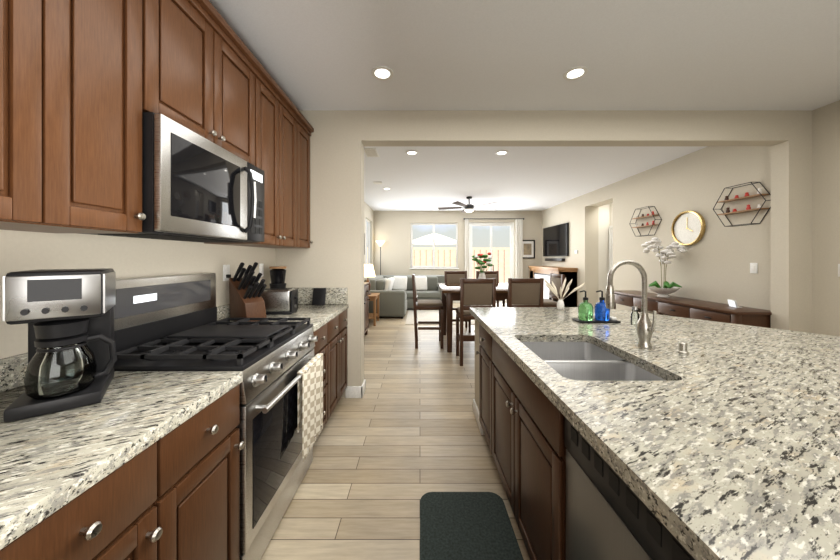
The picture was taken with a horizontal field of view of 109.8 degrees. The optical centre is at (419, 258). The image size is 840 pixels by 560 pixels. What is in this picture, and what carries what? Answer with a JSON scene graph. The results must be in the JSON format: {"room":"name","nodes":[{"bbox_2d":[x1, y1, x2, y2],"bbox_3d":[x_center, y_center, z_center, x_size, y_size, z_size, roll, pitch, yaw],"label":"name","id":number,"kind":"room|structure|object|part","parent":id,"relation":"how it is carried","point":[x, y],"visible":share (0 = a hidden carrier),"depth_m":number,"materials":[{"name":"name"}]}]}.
{"room":"kitchen","nodes":[
{"label":"kitchen","id":0,"kind":"room"},
{"bbox_2d":[0,201,373,358],"bbox_3d":[-1.460,-0.040,3.325,0.120,2.780,11.450,0,0,0],"label":"wall","id":1,"kind":"structure","parent":0,"point":[126,257],"depth_m":1.38,"materials":[{"name":"paint"}]},
{"bbox_2d":[0,0,79,231],"bbox_3d":[-1.228,-0.655,0.531,0.336,1.120,0.726,0,0,0],"label":"upper cabinet","id":2,"kind":"object","parent":1,"relation":"attached to","point":[40,39],"depth_m":0.83,"materials":[{"name":"brown wood"}]},
{"bbox_2d":[43,0,163,232],"bbox_3d":[-1.228,-0.655,0.984,0.336,1.120,0.431,0,0,0],"label":"upper cabinet","id":3,"kind":"object","parent":1,"relation":"attached to","point":[84,84],"depth_m":1.03,"materials":[{"name":"brown wood"}]},
{"bbox_2d":[0,288,347,392],"bbox_3d":[-1.048,0.362,0.385,0.697,0.155,4.945,0,0,0],"label":"backsplash","id":4,"kind":"structure","parent":1,"relation":"attached to","point":[12,371],"depth_m":1.02,"materials":[{"name":"stone"}]},
{"bbox_2d":[164,0,259,167],"bbox_3d":[-1.228,-0.893,1.519,0.336,0.645,0.766,0,0,0],"label":"upper cabinet","id":5,"kind":"object","parent":1,"relation":"attached to","point":[212,87],"depth_m":1.49,"materials":[{"name":"brown wood"}]},
{"bbox_2d":[77,112,263,242],"bbox_3d":[-1.165,-0.331,1.520,0.462,0.468,0.762,0,0,0],"label":"microwave","id":6,"kind":"object","parent":5,"relation":"attached to","point":[196,187],"visible":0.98,"depth_m":1.32,"materials":[{"name":"silver metal"}]},
{"bbox_2d":[223,265,230,280],"bbox_3d":[-1.385,0.105,2.130,0.030,0.116,0.070,0,0,0],"label":"electrical outlet plate","id":7,"kind":"object","parent":1,"relation":"attached to","point":[226,273],"visible":0.94,"depth_m":2.12,"materials":[{"name":"white plastic"}]},
{"bbox_2d":[205,72,303,247],"bbox_3d":[-1.228,-0.655,2.222,0.336,1.120,0.763,0,0,0],"label":"upper cabinet","id":8,"kind":"object","parent":1,"relation":"attached to","point":[281,131],"depth_m":2.24,"materials":[{"name":"brown wood"}]},
{"bbox_2d":[259,263,263,276],"bbox_3d":[-1.396,0.105,2.600,0.008,0.116,0.070,0,0,0],"label":"electrical outlet plate","id":9,"kind":"object","parent":1,"relation":"attached to","point":[261,267],"visible":0.79,"depth_m":2.60,"materials":[{"name":"white plastic"}]},
{"bbox_2d":[304,124,311,247],"bbox_3d":[-1.228,-0.655,2.667,0.336,1.120,0.380,0,0,0],"label":"upper cabinet","id":10,"kind":"object","parent":1,"relation":"attached to","point":[307,131],"depth_m":2.77,"materials":[{"name":"brown wood"}]},
{"bbox_2d":[366,219,369,263],"bbox_3d":[-1.475,-0.385,8.100,0.050,1.370,1.000,0,0,0],"label":"window","id":11,"kind":"structure","parent":1,"relation":"in","point":[367,220],"depth_m":8.55,"materials":[{"name":"white plastic"}]},
{"bbox_2d":[260,303,529,559],"bbox_3d":[1.240,1.380,3.325,5.920,0.060,11.450,0,0,0],"label":"floor","id":12,"kind":"structure","parent":0,"point":[397,441],"depth_m":2.00,"materials":[{"name":"brown wood"}]},
{"bbox_2d":[0,537,19,559],"bbox_3d":[-1.012,0.916,0.252,0.625,0.868,0.478,0,0,0],"label":"base cabinet","id":13,"kind":"object","parent":12,"relation":"on","point":[11,551],"depth_m":0.51,"materials":[{"name":"brown wood"}]},
{"bbox_2d":[20,420,187,559],"bbox_3d":[-1.012,0.916,0.612,0.625,0.868,0.478,0,0,0],"label":"base cabinet","id":14,"kind":"object","parent":12,"relation":"on","point":[174,494],"depth_m":0.72,"materials":[{"name":"brown wood"}]},
{"bbox_2d":[0,304,348,549],"bbox_3d":[-1.044,0.461,0.385,0.707,0.042,4.945,0,0,0],"label":"countertop","id":15,"kind":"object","parent":14,"relation":"on","point":[51,463],"visible":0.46,"depth_m":0.75,"materials":[{"name":"stone"}]},
{"bbox_2d":[3,268,116,421],"bbox_3d":[-1.117,0.238,0.936,0.300,0.402,0.310,0,0,0],"label":"coffee maker","id":16,"kind":"object","parent":15,"relation":"on","point":[67,315],"visible":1,"depth_m":0.86,"materials":[{"name":"black plastic"}]},
{"bbox_2d":[229,262,266,320],"bbox_3d":[-1.203,0.234,2.091,0.272,0.410,0.143,0,0,29],"label":"knife block","id":17,"kind":"object","parent":15,"relation":"on","point":[247,289],"visible":0.92,"depth_m":2.06,"materials":[{"name":"brown wood"}]},
{"bbox_2d":[269,266,286,287],"bbox_3d":[-1.270,0.257,2.640,0.150,0.365,0.150,0,0,0],"label":"coffee grinder","id":18,"kind":"object","parent":15,"relation":"on","point":[277,275],"visible":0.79,"depth_m":2.59,"materials":[{"name":"black plastic"}]},
{"bbox_2d":[261,288,297,314],"bbox_3d":[-1.143,0.343,2.371,0.297,0.192,0.170,0,0,-7],"label":"toaster","id":19,"kind":"object","parent":15,"relation":"on","point":[280,301],"visible":0.65,"depth_m":2.30,"materials":[{"name":"silver metal"}]},
{"bbox_2d":[312,288,325,304],"bbox_3d":[-0.950,0.361,2.780,0.120,0.156,0.050,0,0,0],"label":"tablet","id":20,"kind":"object","parent":15,"relation":"on","point":[319,296],"visible":0.98,"depth_m":2.77,"materials":[{"name":"black plastic"}]},
{"bbox_2d":[188,384,244,559],"bbox_3d":[-1.012,0.916,0.942,0.625,0.868,0.419,0,0,0],"label":"base cabinet","id":21,"kind":"object","parent":12,"relation":"on","point":[214,444],"depth_m":1.01,"materials":[{"name":"brown wood"}]},
{"bbox_2d":[113,273,322,559],"bbox_3d":[-1.000,0.723,1.540,0.788,1.255,0.764,0,0,0],"label":"range","id":22,"kind":"object","parent":12,"relation":"on","point":[167,323],"visible":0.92,"depth_m":1.41,"materials":[{"name":"silver metal"}]},
{"bbox_2d":[313,320,331,445],"bbox_3d":[-1.012,0.916,2.112,0.625,0.868,0.369,0,0,0],"label":"base cabinet","id":23,"kind":"object","parent":12,"relation":"on","point":[323,345],"depth_m":2.21,"materials":[{"name":"brown wood"}]},
{"bbox_2d":[332,309,346,411],"bbox_3d":[-1.012,0.916,2.548,0.625,0.868,0.618,0,0,0],"label":"base cabinet","id":24,"kind":"object","parent":12,"relation":"on","point":[339,323],"depth_m":2.57,"materials":[{"name":"brown wood"}]},
{"bbox_2d":[364,282,369,334],"bbox_3d":[-1.131,0.890,4.550,0.505,0.920,1.440,0,0,0],"label":"sideboard","id":25,"kind":"object","parent":12,"relation":"on","point":[366,307],"visible":0.17,"depth_m":5.04,"materials":[{"name":"brown wood"}]},
{"bbox_2d":[368,293,379,325],"bbox_3d":[-1.080,1.050,6.125,0.420,0.600,0.550,0,0,0],"label":"end table","id":26,"kind":"object","parent":12,"relation":"on","point":[373,297],"visible":0.54,"depth_m":5.88,"materials":[{"name":"brown wood"}]},
{"bbox_2d":[364,264,375,294],"bbox_3d":[-1.080,0.439,6.120,0.320,0.620,0.320,0,0,0],"label":"table lamp","id":27,"kind":"object","parent":26,"relation":"on","point":[369,270],"visible":0.71,"depth_m":6.02,"materials":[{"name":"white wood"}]},
{"bbox_2d":[376,241,384,274],"bbox_3d":[-1.170,0.417,8.770,0.290,1.865,0.290,0,0,0],"label":"floor lamp","id":28,"kind":"object","parent":12,"relation":"on","point":[380,243],"visible":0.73,"depth_m":8.76,"materials":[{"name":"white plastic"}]},
{"bbox_2d":[364,275,443,318],"bbox_3d":[-0.275,0.920,7.570,2.030,0.860,2.040,0,0,0],"label":"sofa","id":29,"kind":"object","parent":12,"relation":"on","point":[395,295],"visible":0.65,"depth_m":7.50,"materials":[{"name":"fabric"}]},
{"bbox_2d":[412,273,442,348],"bbox_3d":[0.114,0.800,4.620,0.472,1.100,0.440,0,0,0],"label":"chair","id":30,"kind":"object","parent":12,"relation":"on","point":[428,305],"visible":1,"depth_m":4.41,"materials":[{"name":"brown wood"}]},
{"bbox_2d":[405,310,474,324],"bbox_3d":[0.725,1.344,6.800,2.050,0.012,1.600,0,0,0],"label":"living room rug","id":31,"kind":"object","parent":12,"relation":"on","point":[427,315],"visible":0.4,"depth_m":6.71,"materials":[{"name":"fabric"}]},
{"bbox_2d":[444,271,470,332],"bbox_3d":[0.700,0.800,5.576,0.440,1.100,0.472,0,0,0],"label":"dining chair","id":32,"kind":"object","parent":12,"relation":"on","point":[452,276],"visible":0.4,"depth_m":5.76,"materials":[{"name":"brown wood"}]},
{"bbox_2d":[420,492,523,559],"bbox_3d":[0.230,1.344,1.245,0.460,0.012,0.890,0,0,0],"label":"kitchen mat","id":33,"kind":"object","parent":12,"relation":"on","point":[465,525],"visible":1,"depth_m":1.46,"materials":[{"name":"fabric"}]},
{"bbox_2d":[438,283,507,351],"bbox_3d":[1.000,0.900,4.725,1.360,0.900,1.150,0,0,0],"label":"dining table","id":34,"kind":"object","parent":12,"relation":"on","point":[450,292],"visible":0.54,"depth_m":4.23,"materials":[{"name":"brown wood"}]},
{"bbox_2d":[472,252,492,278],"bbox_3d":[1.006,0.178,4.756,0.348,0.541,0.386,0,0,0],"label":"flower vase","id":35,"kind":"object","parent":34,"relation":"on","point":[481,263],"visible":0.96,"depth_m":4.70,"materials":[{"name":"white ceramic"}]},
{"bbox_2d":[456,278,495,365],"bbox_3d":[0.720,0.800,3.874,0.440,1.100,0.472,0,0,0],"label":"dining chair","id":36,"kind":"object","parent":12,"relation":"on","point":[477,292],"visible":0.73,"depth_m":3.66,"materials":[{"name":"brown wood"}]},
{"bbox_2d":[476,271,504,306],"bbox_3d":[1.320,0.800,5.576,0.440,1.100,0.472,0,0,0],"label":"dining chair","id":37,"kind":"object","parent":12,"relation":"on","point":[491,274],"visible":0.1,"depth_m":5.77,"materials":[{"name":"brown wood"}]},
{"bbox_2d":[501,278,543,306],"bbox_3d":[1.330,0.800,3.924,0.440,1.100,0.472,0,0,0],"label":"dining chair","id":38,"kind":"object","parent":12,"relation":"on","point":[525,292],"visible":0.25,"depth_m":3.70,"materials":[{"name":"brown wood"}]},
{"bbox_2d":[528,266,577,306],"bbox_3d":[3.454,0.790,7.840,0.467,1.120,1.900,0,0,0],"label":"fireplace","id":39,"kind":"object","parent":12,"relation":"on","point":[544,272],"visible":0.31,"depth_m":6.92,"materials":[{"name":"brown wood"}]},
{"bbox_2d":[543,273,564,306],"bbox_3d":[1.976,0.800,4.720,0.472,1.100,0.440,0,0,0],"label":"chair","id":40,"kind":"object","parent":12,"relation":"on","point":[557,280],"visible":0.4,"depth_m":4.60,"materials":[{"name":"brown wood"}]},
{"bbox_2d":[469,307,839,559],"bbox_3d":[1.484,0.895,0.825,2.131,0.910,3.650,0,0,0],"label":"kitchen island","id":41,"kind":"object","parent":12,"relation":"on","point":[519,416],"depth_m":0.96,"materials":[{"name":"beige stone"}]},
{"bbox_2d":[544,278,584,309],"bbox_3d":[1.213,0.304,2.540,0.348,0.269,0.180,0,0,0],"label":"vase","id":42,"kind":"object","parent":41,"relation":"on","point":[560,302],"visible":1,"depth_m":2.50,"materials":[{"name":"white ceramic"}]},
{"bbox_2d":[572,290,620,322],"bbox_3d":[1.220,0.331,2.050,0.280,0.217,0.110,0,0,0],"label":"soap tray","id":43,"kind":"object","parent":41,"relation":"on","point":[585,311],"visible":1,"depth_m":2.02,"materials":[{"name":"glass"}]},
{"bbox_2d":[564,416,694,559],"bbox_3d":[0.758,0.918,0.650,0.600,0.864,0.594,0,0,0],"label":"dishwasher","id":44,"kind":"object","parent":41,"relation":"in","point":[610,515],"visible":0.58,"depth_m":0.74,"materials":[{"name":"silver metal"}]},
{"bbox_2d":[606,260,656,348],"bbox_3d":[1.032,0.223,1.441,0.223,0.432,0.106,0,0,0],"label":"faucet","id":45,"kind":"object","parent":41,"relation":"on","point":[645,328],"visible":1,"depth_m":1.45,"materials":[{"name":"silver metal"}]},
{"bbox_2d":[630,306,638,324],"bbox_3d":[1.420,0.379,1.950,0.048,0.120,0.048,0,0,0],"label":"glass shaker","id":46,"kind":"object","parent":41,"relation":"on","point":[635,308],"visible":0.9,"depth_m":1.95,"materials":[{"name":"clear glass"}]},
{"bbox_3d":[1.495,0.569,0.825,2.110,0.257,3.650,0,0,0],"label":"kitchen island top","id":47,"kind":"part","parent":41,"relation":"part of","materials":[{"name":"beige stone"}]},
{"bbox_2d":[677,341,688,353],"bbox_3d":[1.220,0.414,1.370,0.042,0.050,0.041,0,0,0],"label":"soap dispenser","id":48,"kind":"object","parent":41,"relation":"on","point":[682,347],"visible":0.96,"depth_m":1.36,"materials":[{"name":"silver metal"}]},
{"bbox_2d":[614,290,771,327],"bbox_3d":[3.453,0.950,4.020,0.466,0.800,2.040,0,0,0],"label":"console table","id":49,"kind":"object","parent":12,"relation":"on","point":[675,306],"visible":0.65,"depth_m":3.52,"materials":[{"name":"brown wood"}]},
{"bbox_2d":[647,280,681,297],"bbox_3d":[3.458,0.437,4.182,0.370,0.223,0.374,0,0,-42],"label":"bowl","id":50,"kind":"object","parent":49,"relation":"on","point":[665,289],"depth_m":4.11,"materials":[{"name":"white ceramic"}]},
{"bbox_2d":[641,237,686,271],"bbox_3d":[3.443,-0.059,4.174,0.492,0.471,0.463,0,0,42],"label":"flowers","id":51,"kind":"object","parent":50,"relation":"in","point":[668,253],"depth_m":4.15,"materials":[{"name":"white plant"}]},
{"bbox_2d":[727,299,741,307],"bbox_3d":[3.520,0.508,3.297,0.078,0.084,0.120,0,0,17],"label":"smart display","id":52,"kind":"object","parent":49,"relation":"on","point":[732,303],"visible":1,"depth_m":3.28,"materials":[{"name":"white plastic"}]},
{"bbox_2d":[374,211,541,277],"bbox_3d":[1.240,-0.040,8.990,5.520,2.780,0.120,0,0,0],"label":"wall","id":53,"kind":"structure","parent":0,"point":[392,229],"depth_m":8.93,"materials":[{"name":"paint"}]},
{"bbox_2d":[409,223,458,268],"bbox_3d":[0.430,-0.370,8.965,1.500,1.400,0.130,0,0,0],"label":"window","id":54,"kind":"structure","parent":53,"relation":"in","point":[424,267],"depth_m":8.98,"materials":[{"name":"white plastic"}]},
{"bbox_2d":[469,222,513,302],"bbox_3d":[2.170,0.130,8.995,1.380,2.440,0.090,0,0,0],"label":"glass door","id":55,"kind":"structure","parent":53,"relation":"in","point":[491,224],"depth_m":8.98,"materials":[{"name":"white plastic"}]},
{"bbox_2d":[464,218,523,278],"bbox_3d":[2.220,0.058,8.859,1.830,2.525,0.053,0,0,0],"label":"door curtain","id":56,"kind":"object","parent":53,"relation":"attached to","point":[518,247],"visible":0.79,"depth_m":8.85,"materials":[{"name":"white fabric"}]},
{"bbox_2d":[523,240,534,257],"bbox_3d":[3.250,-0.270,8.916,0.440,0.560,0.023,0,0,0],"label":"picture frame","id":57,"kind":"object","parent":53,"relation":"attached to","point":[528,248],"visible":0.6,"depth_m":8.92,"materials":[{"name":"black plastic"}]},
{"bbox_2d":[209,0,839,210],"bbox_3d":[1.240,-1.460,3.325,5.920,0.060,11.450,0,0,0],"label":"ceiling","id":58,"kind":"structure","parent":0,"point":[630,55],"depth_m":2.20,"materials":[{"name":"paint"}]},
{"bbox_2d":[364,148,378,156],"bbox_3d":[-0.660,-1.425,4.000,0.180,0.010,0.320,0,0,0],"label":"ceiling vent","id":59,"kind":"object","parent":58,"relation":"in","point":[370,152],"visible":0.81,"depth_m":3.97,"materials":[{"name":"paint"}]},
{"bbox_2d":[371,66,392,79],"bbox_3d":[-0.290,-1.426,2.280,0.170,0.008,0.170,0,0,0],"label":"recessed light","id":60,"kind":"object","parent":58,"relation":"in","point":[381,73],"visible":1,"depth_m":2.27,"materials":[{"name":"white plastic"}]},
{"bbox_2d":[406,150,417,154],"bbox_3d":[-0.110,-1.426,4.000,0.170,0.008,0.170,0,0,0],"label":"recessed light","id":61,"kind":"object","parent":58,"relation":"in","point":[411,152],"visible":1,"depth_m":3.99,"materials":[{"name":"white plastic"}]},
{"bbox_2d":[438,196,496,212],"bbox_3d":[1.144,-1.250,6.944,1.451,0.360,1.396,0,0,0],"label":"ceiling fan","id":62,"kind":"object","parent":58,"relation":"hanging from","point":[469,208],"visible":1,"depth_m":6.84,"materials":[{"name":"black plastic"}]},
{"bbox_2d":[495,150,507,154],"bbox_3d":[1.110,-1.426,4.000,0.170,0.008,0.170,0,0,0],"label":"recessed light","id":63,"kind":"object","parent":58,"relation":"in","point":[502,152],"visible":1,"depth_m":3.99,"materials":[{"name":"white plastic"}]},
{"bbox_2d":[563,66,587,79],"bbox_3d":[1.200,-1.426,2.280,0.170,0.008,0.170,0,0,0],"label":"recessed light","id":64,"kind":"object","parent":58,"relation":"in","point":[576,72],"visible":1,"depth_m":2.27,"materials":[{"name":"white plastic"}]},
{"bbox_2d":[276,111,811,396],"bbox_3d":[1.200,-0.040,2.935,5.200,2.780,0.150,0,0,0],"label":"wall","id":65,"kind":"structure","parent":0,"point":[332,256],"depth_m":2.86,"materials":[{"name":"paint"}]},
{"bbox_2d":[345,379,365,391],"bbox_3d":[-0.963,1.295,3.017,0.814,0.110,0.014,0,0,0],"label":"baseboard","id":66,"kind":"structure","parent":65,"relation":"attached to","point":[354,391],"depth_m":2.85,"materials":[{"name":"white wood"}]},
{"bbox_2d":[598,203,612,301],"bbox_3d":[4.165,-0.040,6.125,0.350,2.780,1.190,0,0,0],"label":"wall","id":67,"kind":"structure","parent":0,"point":[605,217],"depth_m":6.60,"materials":[{"name":"paint"}]},
{"bbox_2d":[609,226,612,269],"bbox_3d":[4.189,0.320,6.145,0.098,2.060,0.830,0,0,0],"label":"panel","id":68,"kind":"object","parent":67,"relation":"attached to","point":[610,246],"visible":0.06,"depth_m":6.50,"materials":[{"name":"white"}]},
{"bbox_2d":[542,146,770,315],"bbox_3d":[3.840,-0.040,6.030,0.300,2.780,6.040,0,0,0],"label":"wall","id":69,"kind":"structure","parent":0,"point":[714,262],"depth_m":4.04,"materials":[{"name":"paint"}]},
{"bbox_2d":[545,258,564,260],"bbox_3d":[3.644,0.043,8.000,0.088,0.075,1.000,0,0,0],"label":"soundbar","id":70,"kind":"object","parent":69,"relation":"attached to","point":[554,259],"visible":1,"depth_m":7.87,"materials":[{"name":"black plastic"}]},
{"bbox_2d":[543,223,568,255],"bbox_3d":[3.660,-0.465,8.010,0.057,0.830,1.420,0,0,0],"label":"wall-mounted tv","id":71,"kind":"object","parent":69,"relation":"attached to","point":[555,240],"visible":1,"depth_m":7.85,"materials":[{"name":"black plastic"}]},
{"bbox_2d":[629,206,661,235],"bbox_3d":[3.638,-0.590,4.780,0.103,0.457,0.558,0,0,0],"label":"shelf","id":72,"kind":"object","parent":69,"relation":"attached to","point":[647,224],"visible":1,"depth_m":4.72,"materials":[{"name":"black metal"}]},
{"bbox_2d":[671,211,705,245],"bbox_3d":[3.667,-0.410,4.050,0.043,0.480,0.480,0,0,0],"label":"wall clock","id":73,"kind":"object","parent":69,"relation":"attached to","point":[688,228],"visible":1,"depth_m":4.03,"materials":[{"name":"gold metal"}]},
{"bbox_2d":[713,182,770,226],"bbox_3d":[3.638,-0.600,3.340,0.103,0.457,0.558,0,0,0],"label":"shelf","id":74,"kind":"object","parent":69,"relation":"attached to","point":[747,196],"visible":0.98,"depth_m":3.29,"materials":[{"name":"black metal"}]},
{"bbox_2d":[750,263,757,273],"bbox_3d":[3.686,0.110,3.260,0.009,0.116,0.072,0,0,0],"label":"light switch","id":75,"kind":"object","parent":69,"relation":"attached to","point":[753,267],"visible":1,"depth_m":3.25,"materials":[{"name":"white plastic"}]},
{"bbox_2d":[812,100,839,336],"bbox_3d":[3.860,-0.040,0.305,0.120,2.780,5.410,0,0,0],"label":"wall","id":76,"kind":"structure","parent":0,"point":[825,216],"depth_m":2.76,"materials":[{"name":"paint"}]},
{"label":"outside","id":77,"kind":"structure","parent":0,"visible":0},
{"bbox_2d":[367,222,509,246],"bbox_3d":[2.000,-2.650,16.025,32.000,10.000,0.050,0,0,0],"label":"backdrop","id":78,"kind":"structure","parent":77,"point":[481,236],"depth_m":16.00,"materials":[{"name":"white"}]},
{"bbox_3d":[1.500,1.405,12.525,15.000,0.050,6.950,0,0,0],"label":"ground","id":79,"kind":"structure","parent":77,"visible":0},
{"bbox_2d":[413,233,455,244],"bbox_3d":[0.550,0.215,11.200,1.900,2.330,1.900,0,0,0],"label":"umbrella","id":80,"kind":"object","parent":79,"relation":"on","point":[439,240],"visible":0.67,"depth_m":10.66,"materials":[{"name":"fabric"}]},
{"bbox_2d":[367,247,509,282],"bbox_3d":[1.500,0.465,12.305,15.000,1.830,0.090,0,0,0],"label":"fence","id":81,"kind":"object","parent":79,"relation":"on","point":[444,256],"visible":0.06,"depth_m":12.30,"materials":[{"name":"brown wood"}]}
]}

